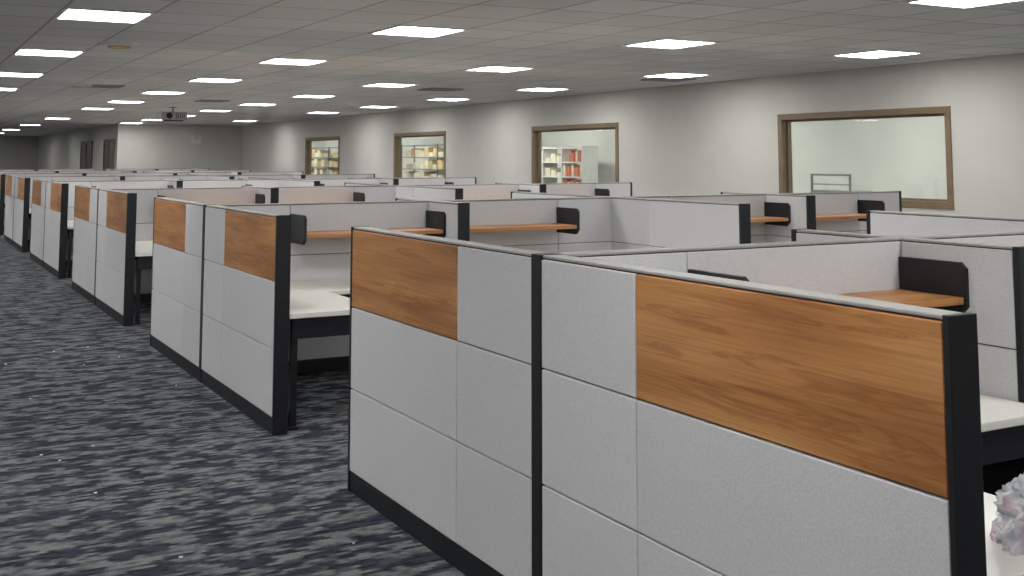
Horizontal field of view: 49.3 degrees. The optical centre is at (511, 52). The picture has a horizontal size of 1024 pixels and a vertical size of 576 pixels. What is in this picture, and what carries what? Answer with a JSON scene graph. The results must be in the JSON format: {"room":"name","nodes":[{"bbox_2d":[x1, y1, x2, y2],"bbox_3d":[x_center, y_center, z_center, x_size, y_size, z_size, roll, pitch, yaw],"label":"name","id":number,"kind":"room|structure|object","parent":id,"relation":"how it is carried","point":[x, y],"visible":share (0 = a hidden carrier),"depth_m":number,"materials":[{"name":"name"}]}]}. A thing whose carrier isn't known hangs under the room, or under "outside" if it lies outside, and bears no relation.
{"room":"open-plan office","nodes":[
{"label":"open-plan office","id":0,"kind":"room"},
{"bbox_2d":[0,136,37,168],"bbox_3d":[-31.952,5.682,57.585,14.050,2.862,0.200,3,-6,-29],"label":"wall","id":1,"kind":"structure","parent":0,"point":[16,152],"depth_m":60.40,"materials":[{"name":"grey paint"}]},
{"bbox_2d":[37,124,116,168],"bbox_3d":[-19.859,4.974,50.106,0.150,2.862,24.650,3,-6,-29],"label":"wall","id":2,"kind":"structure","parent":0,"point":[57,150],"depth_m":49.44,"materials":[{"name":"white paint"}]},
{"bbox_2d":[81,143,90,168],"bbox_3d":[-17.318,4.816,45.248,0.085,2.240,2.800,3,-6,-29],"label":"leaf","id":3,"kind":"object","parent":2,"relation":"attached to","point":[83,149],"visible":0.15,"depth_m":45.22,"materials":[{"name":"wood"}]},
{"bbox_2d":[80,141,92,168],"bbox_3d":[-17.298,4.773,45.263,0.050,2.350,3.000,3,-6,-29],"label":"frame","id":4,"kind":"object","parent":2,"relation":"attached to","point":[82,142],"visible":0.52,"depth_m":45.24,"materials":[{"name":"brown wood"}]},
{"bbox_2d":[104,142,112,168],"bbox_3d":[-14.706,4.371,40.543,0.085,2.240,2.000,3,-6,-29],"label":"leaf","id":5,"kind":"object","parent":2,"relation":"attached to","point":[106,143],"visible":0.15,"depth_m":40.58,"materials":[{"name":"wood"}]},
{"bbox_2d":[103,139,114,168],"bbox_3d":[-14.686,4.327,40.558,0.050,2.350,2.200,3,-6,-29],"label":"frame","id":6,"kind":"object","parent":2,"relation":"attached to","point":[105,140],"visible":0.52,"depth_m":40.54,"materials":[{"name":"brown wood"}]},
{"bbox_2d":[65,83,91,87],"bbox_3d":[-7.060,0.539,18.180,0.432,0.050,0.432,3,-6,-29],"label":"ceiling speaker","id":7,"kind":"object","parent":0,"point":[78,85],"depth_m":18.06},
{"bbox_2d":[98,41,140,48],"bbox_3d":[-4.125,-0.073,11.719,0.432,0.050,0.432,3,-6,-29],"label":"ceiling speaker","id":8,"kind":"object","parent":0,"point":[110,44],"depth_m":11.61},
{"bbox_2d":[116,124,241,169],"bbox_3d":[-11.935,4.051,40.361,4.550,2.862,0.150,3,-6,-29],"label":"wall","id":9,"kind":"structure","parent":0,"point":[139,146],"depth_m":40.26,"materials":[{"name":"white paint"}]},
{"bbox_2d":[190,135,201,142],"bbox_3d":[-11.488,3.148,40.517,0.380,0.290,0.160,3,-6,-29],"label":"emergency light","id":10,"kind":"object","parent":9,"relation":"attached to","point":[192,140],"visible":1,"depth_m":40.48,"materials":[{"name":"white plastic"}]},
{"bbox_2d":[0,230,465,575],"bbox_3d":[-10.027,4.465,29.015,25.200,0.100,71.400,3,-6,-29],"label":"floor","id":11,"kind":"structure","parent":0,"point":[174,471],"depth_m":5.95,"materials":[{"name":"carpet"}]},
{"bbox_2d":[0,168,209,170],"bbox_3d":[-13.563,4.437,36.207,7.392,1.311,3.680,3,-6,-29],"label":"workstation","id":12,"kind":"object","parent":11,"relation":"on","point":[208,168],"visible":0.16,"depth_m":35.86,"materials":[{"name":"grey fabric"}]},
{"bbox_2d":[0,170,250,172],"bbox_3d":[-11.152,4.026,31.864,7.392,1.311,3.680,3,-6,-29],"label":"workstation","id":13,"kind":"object","parent":11,"relation":"on","point":[110,171],"visible":0.09,"depth_m":31.82,"materials":[{"name":"grey fabric"}]},
{"bbox_2d":[0,172,303,234],"bbox_3d":[-8.740,3.615,27.520,7.392,1.311,3.680,3,-6,-29],"label":"workstation","id":14,"kind":"object","parent":11,"relation":"on","point":[2,175],"visible":0.15,"depth_m":26.76,"materials":[{"name":"grey fabric"}]},
{"bbox_2d":[4,174,374,251],"bbox_3d":[-6.329,3.203,23.177,7.392,1.311,3.680,3,-6,-29],"label":"workstation","id":15,"kind":"object","parent":11,"relation":"on","point":[18,199],"visible":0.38,"depth_m":21.88,"materials":[{"name":"grey fabric"}]},
{"bbox_2d":[30,346,354,557],"bbox_3d":[-3.159,2.327,6.988,2.385,0.004,6.342,3,-6,-29],"label":"paper scraps","id":16,"kind":"object","parent":11,"relation":"on","point":[87,346],"visible":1,"depth_m":6.14,"materials":[{"name":"white paper"}]},
{"bbox_2d":[30,177,476,278],"bbox_3d":[-3.917,2.792,18.833,7.392,1.311,3.680,3,-6,-29],"label":"workstation","id":17,"kind":"object","parent":11,"relation":"on","point":[52,214],"visible":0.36,"depth_m":17.49,"materials":[{"name":"grey fabric"}]},
{"bbox_2d":[311,147,337,173],"bbox_3d":[-6.869,4.692,43.084,0.500,2.100,6.500,3,-6,-29],"label":"storage shelf","id":18,"kind":"object","parent":11,"relation":"on","point":[316,163],"visible":0.33,"depth_m":43.65,"materials":[{"name":"grey metal"}]},
{"bbox_2d":[71,182,631,326],"bbox_3d":[-1.506,2.381,14.489,7.392,1.311,3.680,3,-6,-29],"label":"workstation","id":19,"kind":"object","parent":11,"relation":"on","point":[113,230],"visible":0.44,"depth_m":13.11,"materials":[{"name":"grey fabric"}]},
{"bbox_2d":[401,144,442,177],"bbox_3d":[-2.104,3.879,34.502,0.500,2.100,5.600,3,-6,-29],"label":"storage shelf","id":20,"kind":"object","parent":11,"relation":"on","point":[428,152],"visible":0.33,"depth_m":35.37,"materials":[{"name":"grey metal"}]},
{"bbox_2d":[150,191,901,434],"bbox_3d":[0.905,1.970,10.146,7.392,1.311,3.680,3,-6,-29],"label":"workstation","id":21,"kind":"object","parent":11,"relation":"on","point":[246,299],"visible":0.54,"depth_m":8.78,"materials":[{"name":"grey fabric"}]},
{"bbox_2d":[542,146,597,182],"bbox_3d":[1.429,3.327,27.873,0.450,1.950,1.940,3,-6,-29],"label":"shelf","id":22,"kind":"object","parent":11,"relation":"on","point":[569,171],"visible":0.44,"depth_m":27.56,"materials":[{"name":"white metal"}]},
{"bbox_2d":[347,210,1023,575],"bbox_3d":[3.307,1.560,5.820,7.392,1.311,3.720,3,-6,-29],"label":"workstation","id":23,"kind":"object","parent":11,"relation":"on","point":[818,402],"visible":1,"depth_m":3.67,"materials":[{"name":"grey fabric"}]},
{"bbox_2d":[989,473,1023,555],"bbox_3d":[1.377,1.128,2.811,0.462,0.179,0.225,3,-6,-29],"label":"flowers","id":24,"kind":"object","parent":23,"relation":"on","point":[1007,529],"visible":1,"depth_m":2.71,"materials":[{"name":"white plant"}]},
{"bbox_2d":[810,174,868,192],"bbox_3d":[5.074,2.579,17.165,0.510,1.420,0.830,3,-6,-29],"label":"cart","id":25,"kind":"object","parent":11,"relation":"on","point":[811,175],"visible":0.23,"depth_m":17.09,"materials":[{"name":"grey metal"}]},
{"bbox_2d":[0,0,1023,135],"bbox_3d":[-12.894,1.367,27.717,18.650,0.100,71.400,3,-6,-29],"label":"ceiling","id":26,"kind":"structure","parent":0,"point":[574,45],"depth_m":11.95,"materials":[{"name":"tile"}]},
{"bbox_2d":[0,87,18,90],"bbox_3d":[-8.963,0.630,19.345,0.700,0.012,0.760,3,-6,-29],"label":"ceiling light panel","id":27,"kind":"object","parent":26,"relation":"in","point":[1,89],"depth_m":19.50,"materials":[{"name":"white plastic"}]},
{"bbox_2d":[0,72,45,77],"bbox_3d":[-7.125,0.317,16.034,0.700,0.012,0.760,3,-6,-29],"label":"ceiling light panel","id":28,"kind":"object","parent":26,"relation":"in","point":[9,74],"depth_m":16.01,"materials":[{"name":"white plastic"}]},
{"bbox_2d":[12,48,85,56],"bbox_3d":[-5.287,0.003,12.723,0.700,0.012,0.760,3,-6,-29],"label":"ceiling light panel","id":29,"kind":"object","parent":26,"relation":"in","point":[20,51],"depth_m":12.68,"materials":[{"name":"white plastic"}]},
{"bbox_2d":[81,108,114,109],"bbox_3d":[-10.084,1.367,27.128,0.700,0.012,0.760,3,-6,-29],"label":"ceiling light panel","id":30,"kind":"object","parent":26,"relation":"in","point":[81,108],"depth_m":26.96,"materials":[{"name":"white plastic"}]},
{"bbox_2d":[53,7,154,23],"bbox_3d":[-3.449,-0.310,9.412,0.700,0.012,0.760,3,-6,-29],"label":"ceiling light panel","id":31,"kind":"object","parent":26,"relation":"in","point":[68,13],"depth_m":9.39,"materials":[{"name":"white plastic"}]},
{"bbox_2d":[90,84,124,87],"bbox_3d":[-6.807,0.559,18.548,0.600,0.020,0.600,3,-6,-29],"label":"ceiling vent","id":32,"kind":"object","parent":26,"relation":"in","point":[93,85],"depth_m":18.53,"materials":[{"name":"grey metal"}]},
{"bbox_2d":[106,100,145,102],"bbox_3d":[-8.246,1.054,23.816,0.700,0.012,0.760,3,-6,-29],"label":"ceiling light panel","id":33,"kind":"object","parent":26,"relation":"in","point":[112,101],"depth_m":23.65,"materials":[{"name":"white plastic"}]},
{"bbox_2d":[140,91,187,94],"bbox_3d":[-6.408,0.740,20.505,0.700,0.012,0.760,3,-6,-29],"label":"ceiling light panel","id":34,"kind":"object","parent":26,"relation":"in","point":[147,92],"depth_m":20.40,"materials":[{"name":"white plastic"}]},
{"bbox_2d":[158,107,187,120],"bbox_3d":[-8.018,1.456,26.375,0.600,0.330,0.440,3,-6,-29],"label":"ceiling projector","id":35,"kind":"object","parent":26,"relation":"hanging from","point":[164,116],"depth_m":26.23,"materials":[{"name":"grey plastic"}]},
{"bbox_2d":[194,100,229,102],"bbox_3d":[-6.291,1.016,23.382,0.600,0.020,0.600,3,-6,-29],"label":"ceiling vent","id":36,"kind":"object","parent":26,"relation":"in","point":[221,101],"depth_m":23.36,"materials":[{"name":"grey metal"}]},
{"bbox_2d":[187,78,244,82],"bbox_3d":[-4.570,0.427,17.194,0.700,0.012,0.760,3,-6,-29],"label":"ceiling light panel","id":37,"kind":"object","parent":26,"relation":"in","point":[223,80],"depth_m":17.24,"materials":[{"name":"white plastic"}]},
{"bbox_2d":[200,110,232,111],"bbox_3d":[-7.529,1.477,28.288,0.700,0.012,0.760,3,-6,-29],"label":"ceiling light panel","id":38,"kind":"object","parent":26,"relation":"in","point":[200,110],"depth_m":28.09,"materials":[{"name":"white plastic"}]},
{"bbox_2d":[239,103,277,105],"bbox_3d":[-5.691,1.163,24.977,0.700,0.012,0.760,3,-6,-29],"label":"ceiling light panel","id":39,"kind":"object","parent":26,"relation":"in","point":[253,104],"depth_m":24.95,"materials":[{"name":"white plastic"}]},
{"bbox_2d":[256,58,329,64],"bbox_3d":[-2.732,0.113,13.883,0.700,0.012,0.760,3,-6,-29],"label":"ceiling light panel","id":40,"kind":"object","parent":26,"relation":"in","point":[287,61],"depth_m":13.85,"materials":[{"name":"white plastic"}]},
{"bbox_2d":[290,95,334,97],"bbox_3d":[-3.853,0.850,21.666,0.700,0.012,0.760,3,-6,-29],"label":"ceiling light panel","id":41,"kind":"object","parent":26,"relation":"in","point":[305,96],"depth_m":21.72,"materials":[{"name":"white plastic"}]},
{"bbox_2d":[308,112,340,113],"bbox_3d":[-4.975,1.587,29.449,0.700,0.012,0.760,3,-6,-29],"label":"ceiling light panel","id":42,"kind":"object","parent":26,"relation":"in","point":[308,112],"depth_m":29.32,"materials":[{"name":"white plastic"}]},
{"bbox_2d":[358,106,397,107],"bbox_3d":[-3.136,1.273,26.138,0.700,0.012,0.760,3,-6,-29],"label":"ceiling light panel","id":43,"kind":"object","parent":26,"relation":"in","point":[363,106],"depth_m":26.00,"materials":[{"name":"white plastic"}]},
{"bbox_2d":[361,83,418,86],"bbox_3d":[-2.015,0.537,18.355,0.700,0.012,0.760,3,-6,-29],"label":"ceiling light panel","id":44,"kind":"object","parent":26,"relation":"in","point":[375,84],"depth_m":18.39,"materials":[{"name":"white plastic"}]},
{"bbox_2d":[368,25,468,37],"bbox_3d":[-0.894,-0.200,10.572,0.700,0.012,0.760,3,-6,-29],"label":"ceiling light panel","id":45,"kind":"object","parent":26,"relation":"in","point":[398,30],"depth_m":10.58,"materials":[{"name":"white plastic"}]},
{"bbox_2d":[418,87,462,90],"bbox_3d":[-1.249,0.644,19.445,0.600,0.020,0.600,3,-6,-29],"label":"ceiling vent","id":46,"kind":"object","parent":26,"relation":"in","point":[425,89],"depth_m":19.34,"materials":[{"name":"grey metal"}]},
{"bbox_2d":[426,98,470,100],"bbox_3d":[-1.298,0.960,22.827,0.700,0.012,0.760,3,-6,-29],"label":"ceiling light panel","id":47,"kind":"object","parent":26,"relation":"in","point":[437,99],"depth_m":22.83,"materials":[{"name":"white plastic"}]},
{"bbox_2d":[463,66,534,71],"bbox_3d":[-0.177,0.223,15.044,0.700,0.012,0.760,3,-6,-29],"label":"ceiling light panel","id":48,"kind":"object","parent":26,"relation":"in","point":[485,68],"depth_m":15.03,"materials":[{"name":"white plastic"}]},
{"bbox_2d":[516,87,568,91],"bbox_3d":[0.540,0.646,19.515,0.700,0.012,0.760,3,-6,-29],"label":"ceiling light panel","id":49,"kind":"object","parent":26,"relation":"in","point":[536,88],"depth_m":19.50,"materials":[{"name":"white plastic"}]},
{"bbox_2d":[622,38,718,48],"bbox_3d":[1.661,-0.090,11.733,0.700,0.012,0.760,3,-6,-29],"label":"ceiling light panel","id":50,"kind":"object","parent":26,"relation":"in","point":[665,43],"depth_m":11.68,"materials":[{"name":"white plastic"}]},
{"bbox_2d":[641,72,710,77],"bbox_3d":[2.378,0.333,16.204,0.700,0.012,0.760,3,-6,-29],"label":"ceiling light panel","id":51,"kind":"object","parent":26,"relation":"in","point":[665,75],"depth_m":16.20,"materials":[{"name":"white plastic"}]},
{"bbox_2d":[830,50,923,58],"bbox_3d":[4.216,0.019,12.893,0.700,0.012,0.760,3,-6,-29],"label":"ceiling light panel","id":52,"kind":"object","parent":26,"relation":"in","point":[873,54],"depth_m":12.90,"materials":[{"name":"white plastic"}]},
{"bbox_2d":[903,0,1023,8],"bbox_3d":[3.499,-0.404,8.422,0.700,0.012,0.760,3,-6,-29],"label":"ceiling light panel","id":53,"kind":"object","parent":26,"relation":"in","point":[964,4],"depth_m":8.60,"materials":[{"name":"white plastic"}]},
{"bbox_2d":[311,116,946,198],"bbox_3d":[0.659,2.952,31.073,0.150,3.300,46.000,3,-6,-29],"label":"wall","id":54,"kind":"structure","parent":0,"point":[907,156],"depth_m":20.67,"materials":[{"name":"white paint"}]},
{"bbox_2d":[241,53,1023,217],"bbox_3d":[1.200,2.240,21.227,0.150,2.862,46.200,3,-6,-29],"label":"wall","id":55,"kind":"structure","parent":0,"point":[708,138],"depth_m":17.68,"materials":[{"name":"white paint"}]},
{"bbox_2d":[305,136,339,173],"bbox_3d":[-5.656,3.173,33.601,0.190,1.256,3.050,3,-6,-29],"label":"frame","id":56,"kind":"object","parent":55,"relation":"attached to","point":[308,141],"visible":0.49,"depth_m":34.80,"materials":[{"name":"brown wood"}]},
{"bbox_2d":[393,131,445,177],"bbox_3d":[-2.227,2.588,27.423,0.190,1.256,3.070,3,-6,-29],"label":"frame","id":57,"kind":"object","parent":55,"relation":"attached to","point":[398,137],"visible":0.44,"depth_m":28.45,"materials":[{"name":"brown wood"}]},
{"bbox_2d":[531,122,618,182],"bbox_3d":[1.220,2.001,21.215,0.190,1.256,3.080,3,-6,-29],"label":"frame","id":58,"kind":"object","parent":55,"relation":"attached to","point":[536,131],"visible":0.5,"depth_m":22.01,"materials":[{"name":"brown wood"}]},
{"bbox_2d":[777,106,953,209],"bbox_3d":[4.695,1.408,14.954,0.190,1.256,3.050,3,-6,-29],"label":"frame","id":59,"kind":"object","parent":55,"relation":"attached to","point":[784,121],"visible":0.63,"depth_m":14.73,"materials":[{"name":"brown wood"}]},
{"bbox_2d":[641,78,696,81],"bbox_3d":[2.388,0.413,17.010,0.600,0.020,0.600,3,-6,-29],"label":"ceiling vent","id":60,"kind":"object","parent":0,"point":[652,79],"depth_m":16.91,"materials":[{"name":"grey metal"}]}
]}

